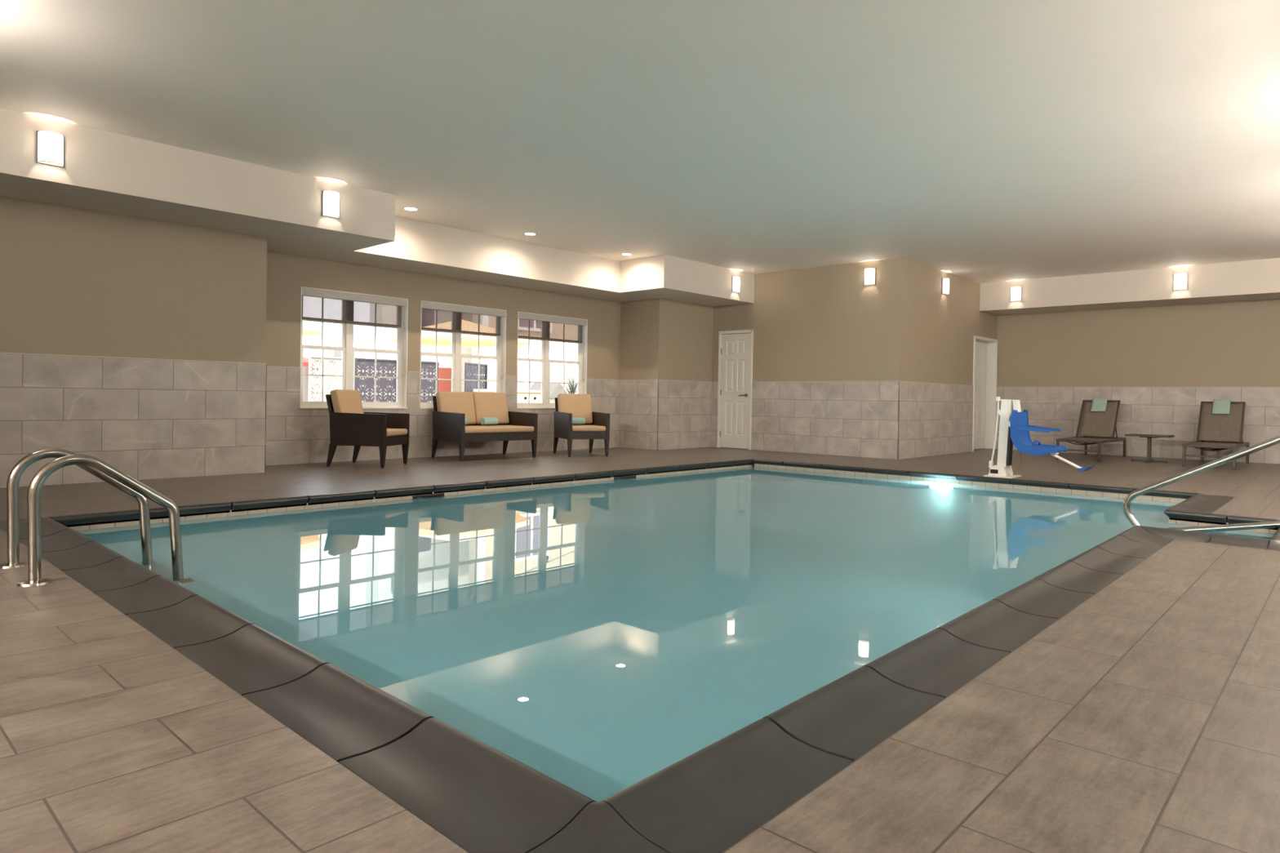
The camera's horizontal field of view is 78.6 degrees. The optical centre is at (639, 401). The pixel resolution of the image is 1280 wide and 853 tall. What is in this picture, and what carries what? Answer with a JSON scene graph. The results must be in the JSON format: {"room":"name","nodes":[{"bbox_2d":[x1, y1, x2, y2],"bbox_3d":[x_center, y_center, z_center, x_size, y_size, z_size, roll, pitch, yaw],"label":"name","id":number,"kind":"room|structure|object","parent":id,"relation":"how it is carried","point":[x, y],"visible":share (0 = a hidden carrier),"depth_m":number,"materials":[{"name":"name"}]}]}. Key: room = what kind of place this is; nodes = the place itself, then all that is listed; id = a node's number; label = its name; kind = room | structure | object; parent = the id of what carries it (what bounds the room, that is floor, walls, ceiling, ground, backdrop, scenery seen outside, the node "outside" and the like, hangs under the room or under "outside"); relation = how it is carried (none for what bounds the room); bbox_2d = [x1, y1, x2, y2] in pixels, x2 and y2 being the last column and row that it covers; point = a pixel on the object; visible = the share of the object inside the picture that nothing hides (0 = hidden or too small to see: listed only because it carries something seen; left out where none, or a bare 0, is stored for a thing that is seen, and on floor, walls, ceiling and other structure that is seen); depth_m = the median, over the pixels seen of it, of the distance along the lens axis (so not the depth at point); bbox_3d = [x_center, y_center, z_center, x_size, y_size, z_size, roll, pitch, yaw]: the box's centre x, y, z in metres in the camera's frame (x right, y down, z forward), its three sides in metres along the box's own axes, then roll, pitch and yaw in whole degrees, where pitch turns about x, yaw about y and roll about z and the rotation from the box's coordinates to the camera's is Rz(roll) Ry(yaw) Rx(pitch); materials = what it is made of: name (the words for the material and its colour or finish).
{"room":"indoor swimming pool","nodes":[
{"label":"indoor swimming pool","id":0,"kind":"room"},
{"bbox_2d":[0,195,266,488],"bbox_3d":[-7.375,-0.810,5.447,0.195,3.155,9.200,1,0,43],"label":"wall","id":1,"kind":"structure","parent":0,"point":[135,345],"depth_m":7.79,"materials":[{"name":"beige paint"}]},
{"bbox_2d":[264,363,266,472],"bbox_3d":[-4.568,-0.784,9.004,0.868,3.155,0.195,1,0,43],"label":"wall","id":2,"kind":"structure","parent":0,"point":[266,363],"depth_m":8.78,"materials":[{"name":"grey tile"}]},
{"bbox_2d":[0,107,754,306],"bbox_3d":[-4.500,-2.098,8.327,1.850,0.519,17.315,1,0,43],"label":"soffit","id":3,"kind":"structure","parent":0,"point":[102,171],"depth_m":8.20,"materials":[{"name":"paint"}]},
{"bbox_2d":[36,130,64,167],"bbox_3d":[-4.880,-2.099,6.485,0.090,0.262,0.186,1,0,43],"label":"wall sconce","id":4,"kind":"object","parent":3,"relation":"attached to","point":[50,145],"visible":1,"depth_m":6.45,"materials":[{"name":"white glass"}]},
{"bbox_2d":[321,190,339,218],"bbox_3d":[-3.246,-2.083,8.255,0.090,0.262,0.186,1,0,43],"label":"wall sconce","id":5,"kind":"object","parent":3,"relation":"attached to","point":[331,199],"visible":1,"depth_m":8.21,"materials":[{"name":"white glass"}]},
{"bbox_2d":[731,276,740,293],"bbox_3d":[1.687,-2.033,13.594,0.090,0.262,0.186,1,0,43],"label":"wall sconce","id":6,"kind":"object","parent":3,"relation":"attached to","point":[735,280],"visible":1,"depth_m":13.55,"materials":[{"name":"white glass"}]},
{"bbox_2d":[265,251,621,466],"bbox_3d":[-2.657,-0.769,11.834,0.195,3.155,6.586,1,0,43],"label":"wall","id":7,"kind":"structure","parent":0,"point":[295,435],"depth_m":11.10,"materials":[{"name":"beige paint"}]},
{"bbox_2d":[299,286,408,408],"bbox_3d":[-3.861,-0.678,10.542,0.222,1.554,1.519,1,0,43],"label":"window","id":8,"kind":"structure","parent":7,"relation":"attached to","point":[347,348],"depth_m":10.57,"materials":[{"name":"white plastic"}]},
{"bbox_2d":[302,288,407,375],"bbox_3d":[-3.818,-0.907,10.504,0.070,1.068,1.503,1,0,43],"label":"roller shade","id":9,"kind":"object","parent":7,"relation":"attached to","point":[317,304],"visible":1,"depth_m":10.47,"materials":[{"name":"fabric"}]},
{"bbox_2d":[419,300,506,408],"bbox_3d":[-2.693,-0.667,11.807,0.222,1.554,1.524,1,0,43],"label":"window","id":10,"kind":"structure","parent":7,"relation":"attached to","point":[455,349],"depth_m":11.80,"materials":[{"name":"white plastic"}]},
{"bbox_2d":[421,301,506,378],"bbox_3d":[-2.650,-0.895,11.769,0.070,1.068,1.508,1,0,43],"label":"roller shade","id":11,"kind":"object","parent":7,"relation":"attached to","point":[434,316],"visible":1,"depth_m":11.74,"materials":[{"name":"fabric"}]},
{"bbox_2d":[516,311,587,408],"bbox_3d":[-1.505,-0.655,13.092,0.222,1.554,1.534,1,0,43],"label":"window","id":12,"kind":"structure","parent":7,"relation":"attached to","point":[545,382],"depth_m":13.07,"materials":[{"name":"white plastic"}]},
{"bbox_2d":[518,312,586,382],"bbox_3d":[-1.462,-0.883,13.055,0.070,1.068,1.518,1,0,43],"label":"roller shade","id":13,"kind":"object","parent":7,"relation":"attached to","point":[530,326],"visible":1,"depth_m":13.04,"materials":[{"name":"fabric"}]},
{"bbox_2d":[618,297,659,450],"bbox_3d":[0.037,-0.738,13.940,0.935,3.155,0.195,1,0,43],"label":"wall","id":14,"kind":"structure","parent":0,"point":[639,319],"depth_m":13.86,"materials":[{"name":"beige paint"}]},
{"bbox_2d":[0,0,1279,283],"bbox_3d":[0.478,-2.336,6.728,11.725,0.120,22.120,1,0,43],"label":"ceiling","id":15,"kind":"structure","parent":0,"point":[980,141],"depth_m":6.14,"materials":[{"name":"paint"}]},
{"bbox_2d":[402,206,419,210],"bbox_3d":[-2.778,-2.334,9.478,0.200,0.006,0.200,1,0,43],"label":"recessed light","id":16,"kind":"object","parent":15,"relation":"in","point":[407,208],"visible":1,"depth_m":9.46,"materials":[{"name":"white paint"}]},
{"bbox_2d":[523,231,537,235],"bbox_3d":[-1.523,-2.322,10.837,0.200,0.006,0.200,1,0,43],"label":"recessed light","id":17,"kind":"object","parent":15,"relation":"in","point":[528,233],"visible":1,"depth_m":10.84,"materials":[{"name":"white paint"}]},
{"bbox_2d":[620,253,633,255],"bbox_3d":[-0.206,-2.309,12.262,0.200,0.006,0.200,1,0,43],"label":"recessed light","id":18,"kind":"object","parent":15,"relation":"in","point":[622,254],"visible":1,"depth_m":12.26,"materials":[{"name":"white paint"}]},
{"bbox_2d":[0,447,1279,852],"bbox_3d":[0.385,0.918,6.839,11.720,0.080,22.000,1,0,43],"label":"floor","id":19,"kind":"structure","parent":0,"point":[1144,717],"depth_m":2.11,"materials":[{"name":"brown tile"}]},
{"bbox_2d":[0,448,194,586],"bbox_3d":[-2.806,1.071,4.022,0.700,1.643,0.716,1,0,43],"label":"pool handrail","id":20,"kind":"object","parent":19,"relation":"attached to","point":[101,469],"visible":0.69,"depth_m":3.96,"materials":[{"name":"silver metal"}]},
{"bbox_2d":[325,389,409,468],"bbox_3d":[-3.432,0.331,9.868,0.816,0.952,0.660,1,0,9],"label":"armchair","id":21,"kind":"object","parent":19,"relation":"on","point":[349,425],"visible":1,"depth_m":9.59,"materials":[{"name":"brown wicker"}]},
{"bbox_2d":[330,389,364,413],"bbox_3d":[-3.694,0.091,9.910,0.206,0.481,0.544,1,0,9],"label":"cushion","id":22,"kind":"object","parent":21,"relation":"on","point":[342,401],"depth_m":9.79,"materials":[{"name":"beige fabric"}]},
{"bbox_2d":[386,428,407,436],"bbox_3d":[-3.317,0.385,9.849,0.582,0.077,0.548,1,0,9],"label":"seat cushion","id":23,"kind":"object","parent":21,"relation":"on","point":[390,432],"depth_m":9.82,"materials":[{"name":"beige fabric"}]},
{"bbox_2d":[431,391,537,462],"bbox_3d":[-2.259,0.341,11.358,1.270,0.952,0.876,1,0,-44],"label":"loveseat","id":24,"kind":"object","parent":19,"relation":"on","point":[451,409],"visible":0.99,"depth_m":11.29,"materials":[{"name":"beige fabric"}]},
{"bbox_2d":[435,391,475,424],"bbox_3d":[-2.671,0.100,11.372,0.574,0.481,0.206,1,0,-44],"label":"cushion","id":25,"kind":"object","parent":24,"relation":"on","point":[464,402],"depth_m":11.36,"materials":[{"name":"beige fabric"}]},
{"bbox_2d":[464,417,467,425],"bbox_3d":[-2.581,0.282,11.088,0.250,0.106,0.115,1,0,-41],"label":"rolled towel","id":26,"kind":"object","parent":24,"relation":"on","point":[465,419],"visible":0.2,"depth_m":11.12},
{"bbox_2d":[480,417,497,424],"bbox_3d":[-2.205,0.286,11.448,0.115,0.106,0.250,1,0,39],"label":"rolled towel","id":27,"kind":"object","parent":24,"relation":"on","point":[485,420],"visible":1,"depth_m":11.39,"materials":[{"name":"fabric"}]},
{"bbox_2d":[472,391,509,424],"bbox_3d":[-2.253,0.104,11.774,0.574,0.481,0.206,1,0,-44],"label":"cushion","id":28,"kind":"object","parent":24,"relation":"on","point":[484,404],"depth_m":11.73,"materials":[{"name":"beige fabric"}]},
{"bbox_2d":[464,425,533,433],"bbox_3d":[-2.178,0.395,11.274,1.158,0.077,0.642,1,0,-44],"label":"seat cushion","id":29,"kind":"object","parent":24,"relation":"on","point":[468,428],"depth_m":11.11,"materials":[{"name":"beige fabric"}]},
{"bbox_2d":[553,393,609,457],"bbox_3d":[-0.926,0.357,12.194,0.660,0.952,0.816,1,0,-24],"label":"armchair","id":30,"kind":"object","parent":19,"relation":"on","point":[567,406],"visible":0.99,"depth_m":12.17,"materials":[{"name":"beige fabric"}]},
{"bbox_2d":[557,393,592,424],"bbox_3d":[-1.033,0.119,12.438,0.544,0.481,0.206,1,0,-24],"label":"cushion","id":31,"kind":"object","parent":30,"relation":"on","point":[580,405],"depth_m":12.40,"materials":[{"name":"beige fabric"}]},
{"bbox_2d":[572,417,585,424],"bbox_3d":[-0.982,0.301,12.178,0.250,0.106,0.115,1,0,-39],"label":"rolled towel","id":32,"kind":"object","parent":30,"relation":"on","point":[575,420],"visible":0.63,"depth_m":12.15,"materials":[{"name":"fabric"}]},
{"bbox_2d":[572,425,606,431],"bbox_3d":[-0.878,0.411,12.087,0.548,0.077,0.582,1,0,-24],"label":"seat cushion","id":33,"kind":"object","parent":30,"relation":"on","point":[575,428],"depth_m":11.84,"materials":[{"name":"beige fabric"}]},
{"bbox_2d":[0,458,1279,852],"bbox_3d":[1.068,0.912,6.311,6.660,0.108,8.910,1,0,43],"label":"pool coping","id":34,"kind":"object","parent":19,"relation":"on","point":[480,797],"visible":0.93,"depth_m":2.25,"materials":[{"name":"stone"}]},
{"bbox_2d":[68,463,1278,533],"bbox_3d":[1.058,1.581,6.314,6.148,1.320,8.398,1,0,43],"label":"basin","id":35,"kind":"object","parent":19,"relation":"in","point":[1174,521],"visible":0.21,"depth_m":8.11,"materials":[{"name":"paint"}]},
{"bbox_2d":[412,495,444,498],"bbox_3d":[-2.106,0.943,7.568,0.220,0.108,0.350,1,0,43],"label":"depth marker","id":36,"kind":"object","parent":35,"relation":"attached to","point":[438,495],"visible":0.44,"depth_m":7.50,"materials":[{"name":"black tile"}]},
{"bbox_2d":[75,466,1274,802],"bbox_3d":[1.057,1.601,6.314,6.148,1.260,8.398,1,0,43],"label":"pool water","id":37,"kind":"object","parent":35,"relation":"in","point":[599,637],"visible":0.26,"depth_m":4.09,"materials":[{"name":"teal liquid"}]},
{"bbox_2d":[983,396,1094,478],"bbox_3d":[4.800,0.440,9.408,1.145,0.985,0.500,1,0,43],"label":"lift","id":38,"kind":"object","parent":19,"relation":"on","point":[1015,428],"visible":1,"depth_m":9.57,"materials":[{"name":"white plastic"}]},
{"bbox_2d":[1056,400,1125,462],"bbox_3d":[7.648,0.465,13.217,0.638,0.985,1.820,1,0,43],"label":"sun lounger","id":39,"kind":"object","parent":19,"relation":"on","point":[1094,427],"visible":0.98,"depth_m":13.41,"materials":[{"name":"brown fabric"}]},
{"bbox_2d":[1090,398,1108,412],"bbox_3d":[7.990,0.060,13.601,0.225,0.234,0.210,1,0,43],"label":"folded towel","id":40,"kind":"object","parent":39,"relation":"on","point":[1098,404],"visible":1,"depth_m":13.58,"materials":[{"name":"fabric"}]},
{"bbox_2d":[1124,433,1174,462],"bbox_3d":[8.196,0.753,12.585,0.600,0.432,0.520,1,0,43],"label":"side table","id":41,"kind":"object","parent":19,"relation":"on","point":[1148,437],"visible":1,"depth_m":12.55,"materials":[{"name":"brown metal"}]},
{"bbox_2d":[1122,435,1279,532],"bbox_3d":[4.538,0.498,5.593,1.872,1.126,0.132,1,0,43],"label":"stair handrail","id":42,"kind":"object","parent":19,"relation":"attached to","point":[1126,503],"visible":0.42,"depth_m":5.83,"materials":[{"name":"silver metal"}]},
{"bbox_2d":[1182,401,1249,469],"bbox_3d":[8.951,0.490,12.122,0.638,0.985,1.820,1,0,43],"label":"sun lounger","id":43,"kind":"object","parent":19,"relation":"on","point":[1215,432],"visible":0.98,"depth_m":12.31,"materials":[{"name":"brown fabric"}]},
{"bbox_2d":[1211,399,1231,414],"bbox_3d":[9.297,0.085,12.502,0.225,0.234,0.210,1,0,43],"label":"folded towel","id":44,"kind":"object","parent":43,"relation":"on","point":[1220,406],"visible":1,"depth_m":12.48,"materials":[{"name":"fabric"}]},
{"bbox_2d":[657,297,713,450],"bbox_3d":[0.783,-0.728,14.180,0.195,3.155,1.529,1,0,43],"label":"wall","id":45,"kind":"structure","parent":0,"point":[685,384],"depth_m":14.09,"materials":[{"name":"beige paint"}]},
{"bbox_2d":[711,257,901,459],"bbox_3d":[2.761,-0.695,13.505,3.657,3.155,0.195,1,0,43],"label":"wall","id":46,"kind":"structure","parent":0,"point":[826,349],"depth_m":13.09,"materials":[{"name":"beige paint"}]},
{"bbox_2d":[716,329,753,449],"bbox_3d":[1.739,-0.219,14.323,0.760,2.165,0.114,1,0,43],"label":"door","id":47,"kind":"structure","parent":46,"relation":"attached to","point":[735,348],"depth_m":14.33,"materials":[{"name":"white paint"}]},
{"bbox_2d":[864,267,875,285],"bbox_3d":[3.663,-1.998,12.510,0.186,0.262,0.090,1,0,43],"label":"wall sconce","id":48,"kind":"object","parent":46,"relation":"attached to","point":[869,273],"visible":1,"depth_m":12.47,"materials":[{"name":"white glass"}]},
{"bbox_2d":[897,257,997,459],"bbox_3d":[5.467,-0.656,13.891,0.235,3.155,4.405,1,0,43],"label":"wall","id":49,"kind":"structure","parent":0,"point":[938,330],"depth_m":13.25,"materials":[{"name":"beige paint"}]},
{"bbox_2d":[942,278,949,294],"bbox_3d":[5.261,-1.979,13.423,0.090,0.262,0.186,1,0,43],"label":"wall sconce","id":50,"kind":"object","parent":49,"relation":"attached to","point":[945,282],"visible":1,"depth_m":13.37,"materials":[{"name":"white glass"}]},
{"bbox_2d":[972,335,997,451],"bbox_3d":[6.526,-0.145,15.035,0.243,2.155,1.240,1,0,43],"label":"door","id":51,"kind":"structure","parent":49,"relation":"in","point":[984,349],"depth_m":15.38,"materials":[{"name":"white paint"}]},
{"bbox_2d":[979,257,1279,315],"bbox_3d":[9.200,-1.913,12.793,6.733,0.519,0.970,1,0,43],"label":"soffit","id":52,"kind":"structure","parent":0,"point":[1255,279],"depth_m":13.06,"materials":[{"name":"paint"}]},
{"bbox_2d":[1010,286,1022,302],"bbox_3d":[6.841,-1.959,14.250,0.186,0.262,0.090,1,0,43],"label":"wall sconce","id":53,"kind":"object","parent":52,"relation":"attached to","point":[1015,291],"visible":1,"depth_m":14.21,"materials":[{"name":"white glass"}]},
{"bbox_2d":[1173,273,1187,290],"bbox_3d":[8.672,-1.923,12.558,0.186,0.262,0.090,1,0,43],"label":"wall sconce","id":54,"kind":"object","parent":52,"relation":"attached to","point":[1180,280],"visible":1,"depth_m":12.53,"materials":[{"name":"white glass"}]},
{"bbox_2d":[995,298,1279,464],"bbox_3d":[9.565,-0.591,13.216,6.733,3.155,0.195,1,0,43],"label":"wall","id":55,"kind":"structure","parent":0,"point":[1161,362],"depth_m":13.71,"materials":[{"name":"beige paint"}]},
{"label":"outside","id":56,"kind":"structure","parent":0,"visible":0},
{"bbox_3d":[-12.786,0.582,46.102,61.080,0.130,72.000,1,0,43],"label":"ground","id":57,"kind":"structure","parent":56,"visible":0},
{"bbox_2d":[302,356,313,366],"bbox_3d":[-10.117,-0.344,22.577,1.100,2.020,1.050,1,0,43],"label":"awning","id":58,"kind":"object","parent":57,"relation":"on","point":[305,361],"visible":0.02,"depth_m":22.41,"materials":[{"name":"red fabric"}]},
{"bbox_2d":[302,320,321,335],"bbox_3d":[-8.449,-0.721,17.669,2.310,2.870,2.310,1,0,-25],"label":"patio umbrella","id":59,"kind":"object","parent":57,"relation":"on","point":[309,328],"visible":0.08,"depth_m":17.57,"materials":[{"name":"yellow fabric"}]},
{"bbox_2d":[307,355,355,401],"bbox_3d":[-6.192,-0.070,15.704,0.050,1.655,0.935,1,0,43],"label":"privacy screen","id":60,"kind":"object","parent":57,"relation":"on","point":[336,381],"visible":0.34,"depth_m":15.59,"materials":[{"name":"grey metal"}]},
{"bbox_2d":[302,346,439,402],"bbox_3d":[-9.011,-0.514,25.096,3.100,2.370,3.950,1,0,43],"label":"building","id":61,"kind":"structure","parent":57,"relation":"on","point":[336,353],"depth_m":23.50,"materials":[{"name":"grey paint"}]},
{"bbox_2d":[354,358,396,402],"bbox_3d":[-5.530,-0.063,16.421,0.050,1.655,0.965,1,0,43],"label":"privacy screen","id":62,"kind":"object","parent":57,"relation":"on","point":[383,383],"visible":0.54,"depth_m":16.42,"materials":[{"name":"grey metal"}]},
{"bbox_2d":[368,326,471,393],"bbox_3d":[-6.700,-3.836,31.875,1.000,9.020,8.700,1,0,43],"label":"hotel wing","id":63,"kind":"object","parent":57,"relation":"on","point":[383,334],"visible":0.02,"depth_m":29.97,"materials":[{"name":"white"}]},
{"bbox_2d":[420,361,438,402],"bbox_3d":[-4.859,-0.057,17.148,0.050,1.655,0.965,1,0,43],"label":"privacy screen","id":64,"kind":"object","parent":57,"relation":"on","point":[425,384],"visible":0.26,"depth_m":17.33,"materials":[{"name":"grey metal"}]},
{"bbox_2d":[389,330,532,350],"bbox_3d":[-4.959,-0.761,21.593,3.603,3.020,3.603,1,0,-25],"label":"patio umbrella","id":65,"kind":"object","parent":57,"relation":"on","point":[428,338],"visible":0.25,"depth_m":22.91,"materials":[{"name":"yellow fabric"}]},
{"bbox_2d":[464,362,487,392],"bbox_3d":[-3.866,-0.058,18.427,0.050,1.675,0.860,1,0,23],"label":"privacy screen","id":66,"kind":"object","parent":57,"relation":"on","point":[471,369],"visible":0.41,"depth_m":18.36,"materials":[{"name":"grey metal"}]},
{"bbox_2d":[473,389,495,392],"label":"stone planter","id":67,"kind":"object","parent":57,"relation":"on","point":[474,390],"depth_m":16.49,"materials":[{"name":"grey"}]},
{"bbox_2d":[471,339,577,394],"bbox_3d":[2.437,-3.723,37.184,0.820,9.020,24.500,1,0,43],"label":"hotel wing","id":68,"kind":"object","parent":57,"relation":"on","point":[555,348],"visible":0.11,"depth_m":29.76,"materials":[{"name":"beige"}]},
{"bbox_2d":[516,389,541,403],"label":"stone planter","id":69,"kind":"object","parent":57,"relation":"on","point":[535,396],"depth_m":17.26,"materials":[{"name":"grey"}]},
{"bbox_2d":[529,382,567,403],"bbox_3d":[-2.243,0.163,18.804,0.800,1.240,0.840,1,0,33],"label":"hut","id":70,"kind":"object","parent":57,"relation":"on","point":[554,392],"visible":0.02,"depth_m":18.56,"materials":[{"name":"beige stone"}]},
{"bbox_2d":[556,374,577,394],"bbox_3d":[-1.495,0.041,17.666,0.689,1.516,0.772,1,0,43],"label":"yucca","id":71,"kind":"object","parent":57,"relation":"on","point":[572,390],"visible":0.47,"depth_m":17.65,"materials":[{"name":"green plant"}]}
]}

